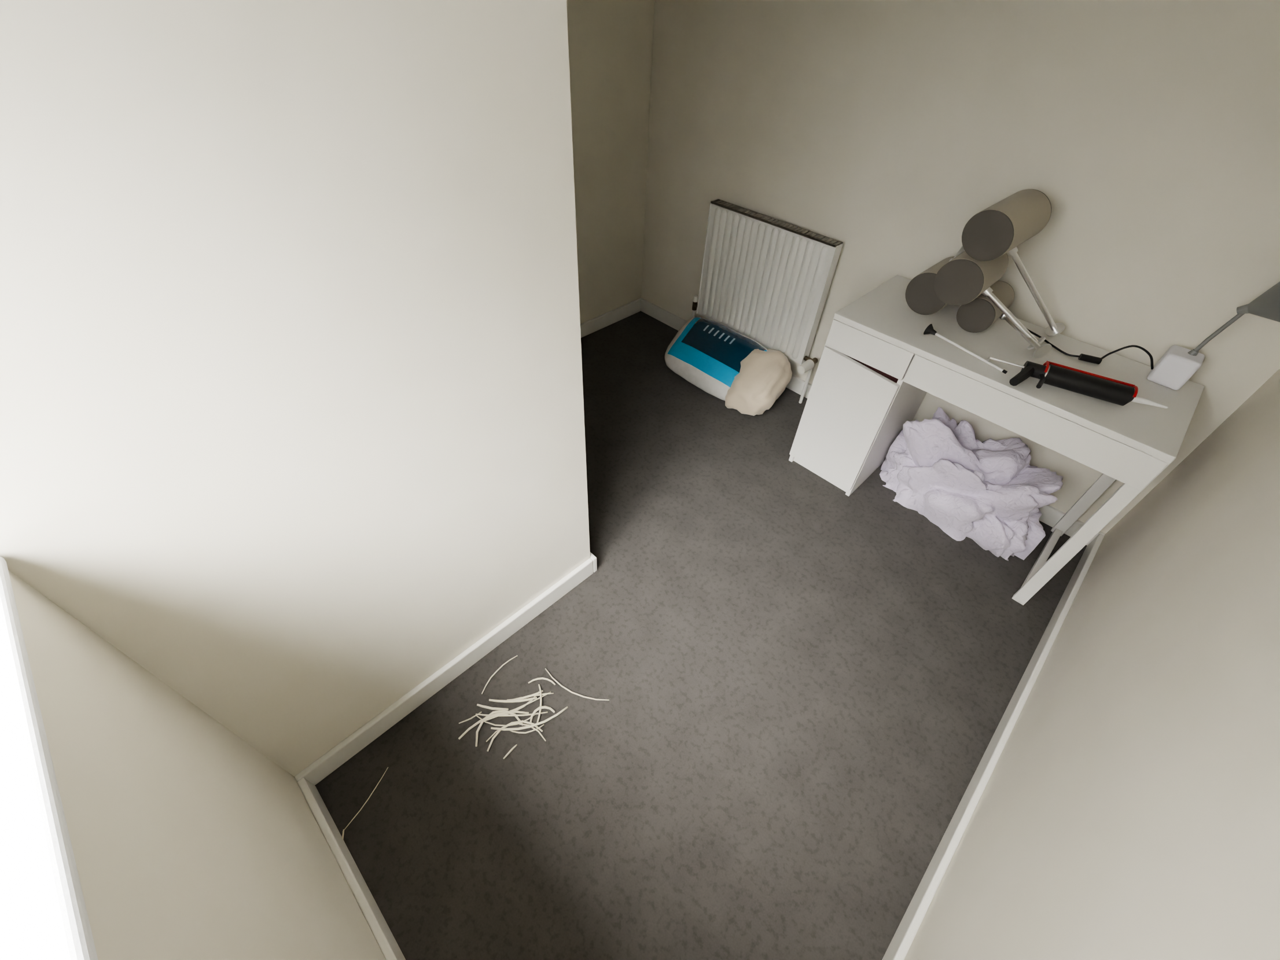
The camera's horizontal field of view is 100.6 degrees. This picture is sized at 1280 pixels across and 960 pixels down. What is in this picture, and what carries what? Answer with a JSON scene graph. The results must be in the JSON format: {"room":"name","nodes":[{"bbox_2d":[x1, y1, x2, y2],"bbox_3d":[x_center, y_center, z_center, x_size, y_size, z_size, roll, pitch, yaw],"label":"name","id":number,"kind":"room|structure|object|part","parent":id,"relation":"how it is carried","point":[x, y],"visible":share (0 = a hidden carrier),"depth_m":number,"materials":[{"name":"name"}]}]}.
{"room":"home office","nodes":[
{"label":"home office","id":0,"kind":"room"},
{"bbox_2d":[8,569,385,959],"bbox_3d":[-0.495,0.409,0.229,0.260,2.400,1.325,-34,56,-31],"label":"wall","id":1,"kind":"structure","parent":0,"point":[188,842],"depth_m":0.75,"materials":[{"name":"paint"}]},
{"bbox_2d":[0,556,98,959],"bbox_3d":[-0.499,0.488,0.366,0.220,0.022,1.269,-34,56,-31],"label":"window sill","id":2,"kind":"structure","parent":1,"relation":"attached to","point":[44,915],"depth_m":0.50,"materials":[{"name":"white paint"}]},
{"bbox_2d":[0,0,590,776],"bbox_3d":[-1.143,-0.534,1.123,1.420,2.400,1.430,-34,56,-31],"label":"wall","id":3,"kind":"structure","parent":0,"point":[291,416],"depth_m":0.84,"materials":[{"name":"paint"}]},
{"bbox_2d":[294,552,597,959],"bbox_3d":[-0.540,0.562,1.706,1.058,0.082,2.635,-34,56,-31],"label":"baseboard","id":4,"kind":"structure","parent":3,"relation":"attached to","point":[320,769],"depth_m":1.51,"materials":[{"name":"white wood"}]},
{"bbox_2d":[566,0,655,324],"bbox_3d":[-0.546,-1.600,2.212,1.580,2.400,0.120,-34,56,-31],"label":"wall","id":5,"kind":"structure","parent":0,"point":[610,41],"depth_m":2.61,"materials":[{"name":"paint"}]},
{"bbox_2d":[580,298,641,337],"bbox_3d":[-0.551,-0.746,2.998,1.562,0.082,0.018,-34,56,-31],"label":"baseboard","id":6,"kind":"structure","parent":5,"relation":"attached to","point":[590,326],"depth_m":3.25,"materials":[{"name":"white"}]},
{"bbox_2d":[314,311,1086,959],"bbox_3d":[-0.083,0.298,2.093,3.120,0.060,2.875,-34,56,-31],"label":"floor","id":7,"kind":"structure","parent":0,"point":[806,682],"depth_m":1.63,"materials":[{"name":"grey carpet"}]},
{"bbox_2d":[341,655,609,839],"bbox_3d":[-0.474,0.780,1.539,0.749,0.012,0.325,-34,56,-31],"label":"scraps","id":8,"kind":"object","parent":7,"relation":"on","point":[502,712],"visible":1,"depth_m":1.61,"materials":[{"name":"beige paper"}]},
{"bbox_2d":[664,317,792,416],"bbox_3d":[0.441,-0.612,2.776,0.335,0.289,0.708,-34,56,-31],"label":"pillow","id":9,"kind":"object","parent":7,"relation":"on","point":[728,365],"visible":1,"depth_m":2.69,"materials":[{"name":"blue fabric"}]},
{"bbox_2d":[879,407,1063,560],"bbox_3d":[1.355,-0.026,2.163,0.406,0.411,0.660,-34,56,-31],"label":"sheet","id":10,"kind":"object","parent":7,"relation":"on","point":[988,492],"visible":1,"depth_m":2.09,"materials":[{"name":"white fabric"}]},
{"bbox_2d":[788,274,1204,605],"bbox_3d":[1.243,-0.191,2.084,0.500,0.750,1.050,-34,56,-31],"label":"writing desk","id":11,"kind":"object","parent":7,"relation":"on","point":[877,366],"visible":0.96,"depth_m":1.82,"materials":[{"name":"white laminate"}]},
{"bbox_3d":[0.811,-0.238,2.164,0.018,0.562,0.311,-34,56,-31],"label":"door","id":12,"kind":"part","parent":11,"relation":"part of","materials":[{"name":"white laminate"}]},
{"bbox_3d":[0.825,-0.476,1.923,0.018,0.108,0.311,-34,56,-31],"label":"drawer","id":13,"kind":"part","parent":11,"relation":"part of","materials":[{"name":"white laminate"}]},
{"bbox_2d":[905,245,964,314],"bbox_3d":[1.127,-0.785,1.919,0.282,0.307,0.154,-34,56,-31],"label":"speaker","id":14,"kind":"object","parent":11,"relation":"on","point":[921,297],"visible":0.39,"depth_m":1.91},
{"bbox_2d":[923,324,1007,373],"bbox_3d":[1.088,-0.441,1.764,0.040,0.042,0.289,-30,54,-29],"label":"stick","id":15,"kind":"object","parent":11,"relation":"on","point":[929,330],"visible":1,"depth_m":1.78,"materials":[{"name":"white plastic"}]},
{"bbox_2d":[933,251,1045,350],"bbox_3d":[1.197,-0.605,1.780,0.239,0.252,0.372,-34,56,-31],"label":"speaker","id":16,"kind":"object","parent":11,"relation":"on","point":[963,278],"visible":0.91,"depth_m":1.74},
{"bbox_2d":[956,280,1052,358],"bbox_3d":[1.293,-0.565,1.842,0.240,0.120,0.315,-34,56,-31],"label":"speaker","id":17,"kind":"object","parent":11,"relation":"on","point":[977,315],"visible":0.76,"depth_m":1.83},
{"bbox_2d":[961,189,1064,336],"bbox_3d":[1.240,-0.717,1.768,0.465,0.424,0.245,-3,46,-6],"label":"speaker","id":18,"kind":"object","parent":11,"relation":"on","point":[997,230],"visible":1,"depth_m":1.62},
{"bbox_3d":[1.196,-0.201,1.673,0.018,0.108,0.730,-34,56,-31],"label":"drawer","id":19,"kind":"part","parent":11,"relation":"part of","materials":[{"name":"white laminate"}]},
{"bbox_3d":[1.585,0.326,2.101,0.454,0.026,0.026,-34,56,-31],"label":"leg rail","id":20,"kind":"part","parent":11,"relation":"part of","materials":[{"name":"white laminate"}]},
{"bbox_2d":[986,356,1167,408],"bbox_3d":[1.319,-0.296,1.614,0.480,0.063,0.135,14,46,11],"label":"gun","id":21,"kind":"object","parent":11,"relation":"on","point":[1120,393],"visible":1,"depth_m":1.60,"materials":[{"name":"black plastic"}]},
{"bbox_3d":[1.767,-0.035,1.975,0.022,0.728,0.042,-34,56,-31],"label":"leg","id":22,"kind":"part","parent":11,"relation":"part of","materials":[{"name":"white laminate"}]},
{"bbox_3d":[1.431,0.194,1.729,0.022,0.728,0.042,-34,56,-31],"label":"leg","id":23,"kind":"part","parent":11,"relation":"part of","materials":[{"name":"white laminate"}]},
{"bbox_2d":[1026,281,1279,390],"bbox_3d":[1.520,-0.438,1.818,0.166,0.732,0.742,-34,56,-31],"label":"desk lamp","id":24,"kind":"object","parent":11,"relation":"on","point":[1178,364],"visible":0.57,"depth_m":1.63,"materials":[{"name":"white plastic"}]},
{"bbox_3d":[1.450,-0.387,1.962,0.166,0.452,0.559,-34,56,-31],"label":"cord","id":25,"kind":"part","parent":24,"relation":"part of","materials":[{"name":"black plastic"}]},
{"bbox_3d":[1.741,-0.444,1.509,0.135,0.267,0.143,-34,56,-31],"label":"stem and shade","id":26,"kind":"part","parent":24,"relation":"part of","materials":[{"name":"grey metal"}]},
{"bbox_2d":[641,0,1279,533],"bbox_3d":[1.028,-1.289,1.996,0.120,2.400,2.875,-34,56,-31],"label":"wall","id":27,"kind":"structure","parent":0,"point":[1149,130],"depth_m":1.79,"materials":[{"name":"paint"}]},
{"bbox_2d":[691,199,843,403],"bbox_3d":[0.609,-0.895,2.705,0.164,0.804,0.817,-28,53,-27],"label":"panel radiator","id":28,"kind":"object","parent":27,"relation":"attached to","point":[767,279],"visible":0.96,"depth_m":2.58,"materials":[{"name":"white metal"}]},
{"bbox_2d":[710,199,843,247],"bbox_3d":[0.607,-1.182,2.429,0.058,0.008,0.690,-34,56,-31],"label":"grille","id":29,"kind":"object","parent":28,"relation":"attached to","point":[820,240],"depth_m":2.41,"materials":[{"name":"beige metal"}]},
{"bbox_2d":[640,298,1105,545],"bbox_3d":[0.931,-0.442,2.784,0.018,0.082,2.635,-34,56,-31],"label":"baseboard","id":30,"kind":"structure","parent":27,"relation":"attached to","point":[1051,515],"depth_m":2.83,"materials":[{"name":"white"}]},
{"bbox_2d":[903,368,1279,959],"bbox_3d":[0.898,0.184,0.532,3.000,2.400,0.120,-34,56,-31],"label":"wall","id":31,"kind":"structure","parent":0,"point":[1129,808],"depth_m":0.97,"materials":[{"name":"paint"}]},
{"bbox_2d":[881,534,1104,959],"bbox_3d":[0.936,0.871,1.486,2.584,0.082,0.018,-34,56,-31],"label":"baseboard","id":32,"kind":"structure","parent":31,"relation":"attached to","point":[907,929],"depth_m":1.49,"materials":[{"name":"white wood"}]}
]}

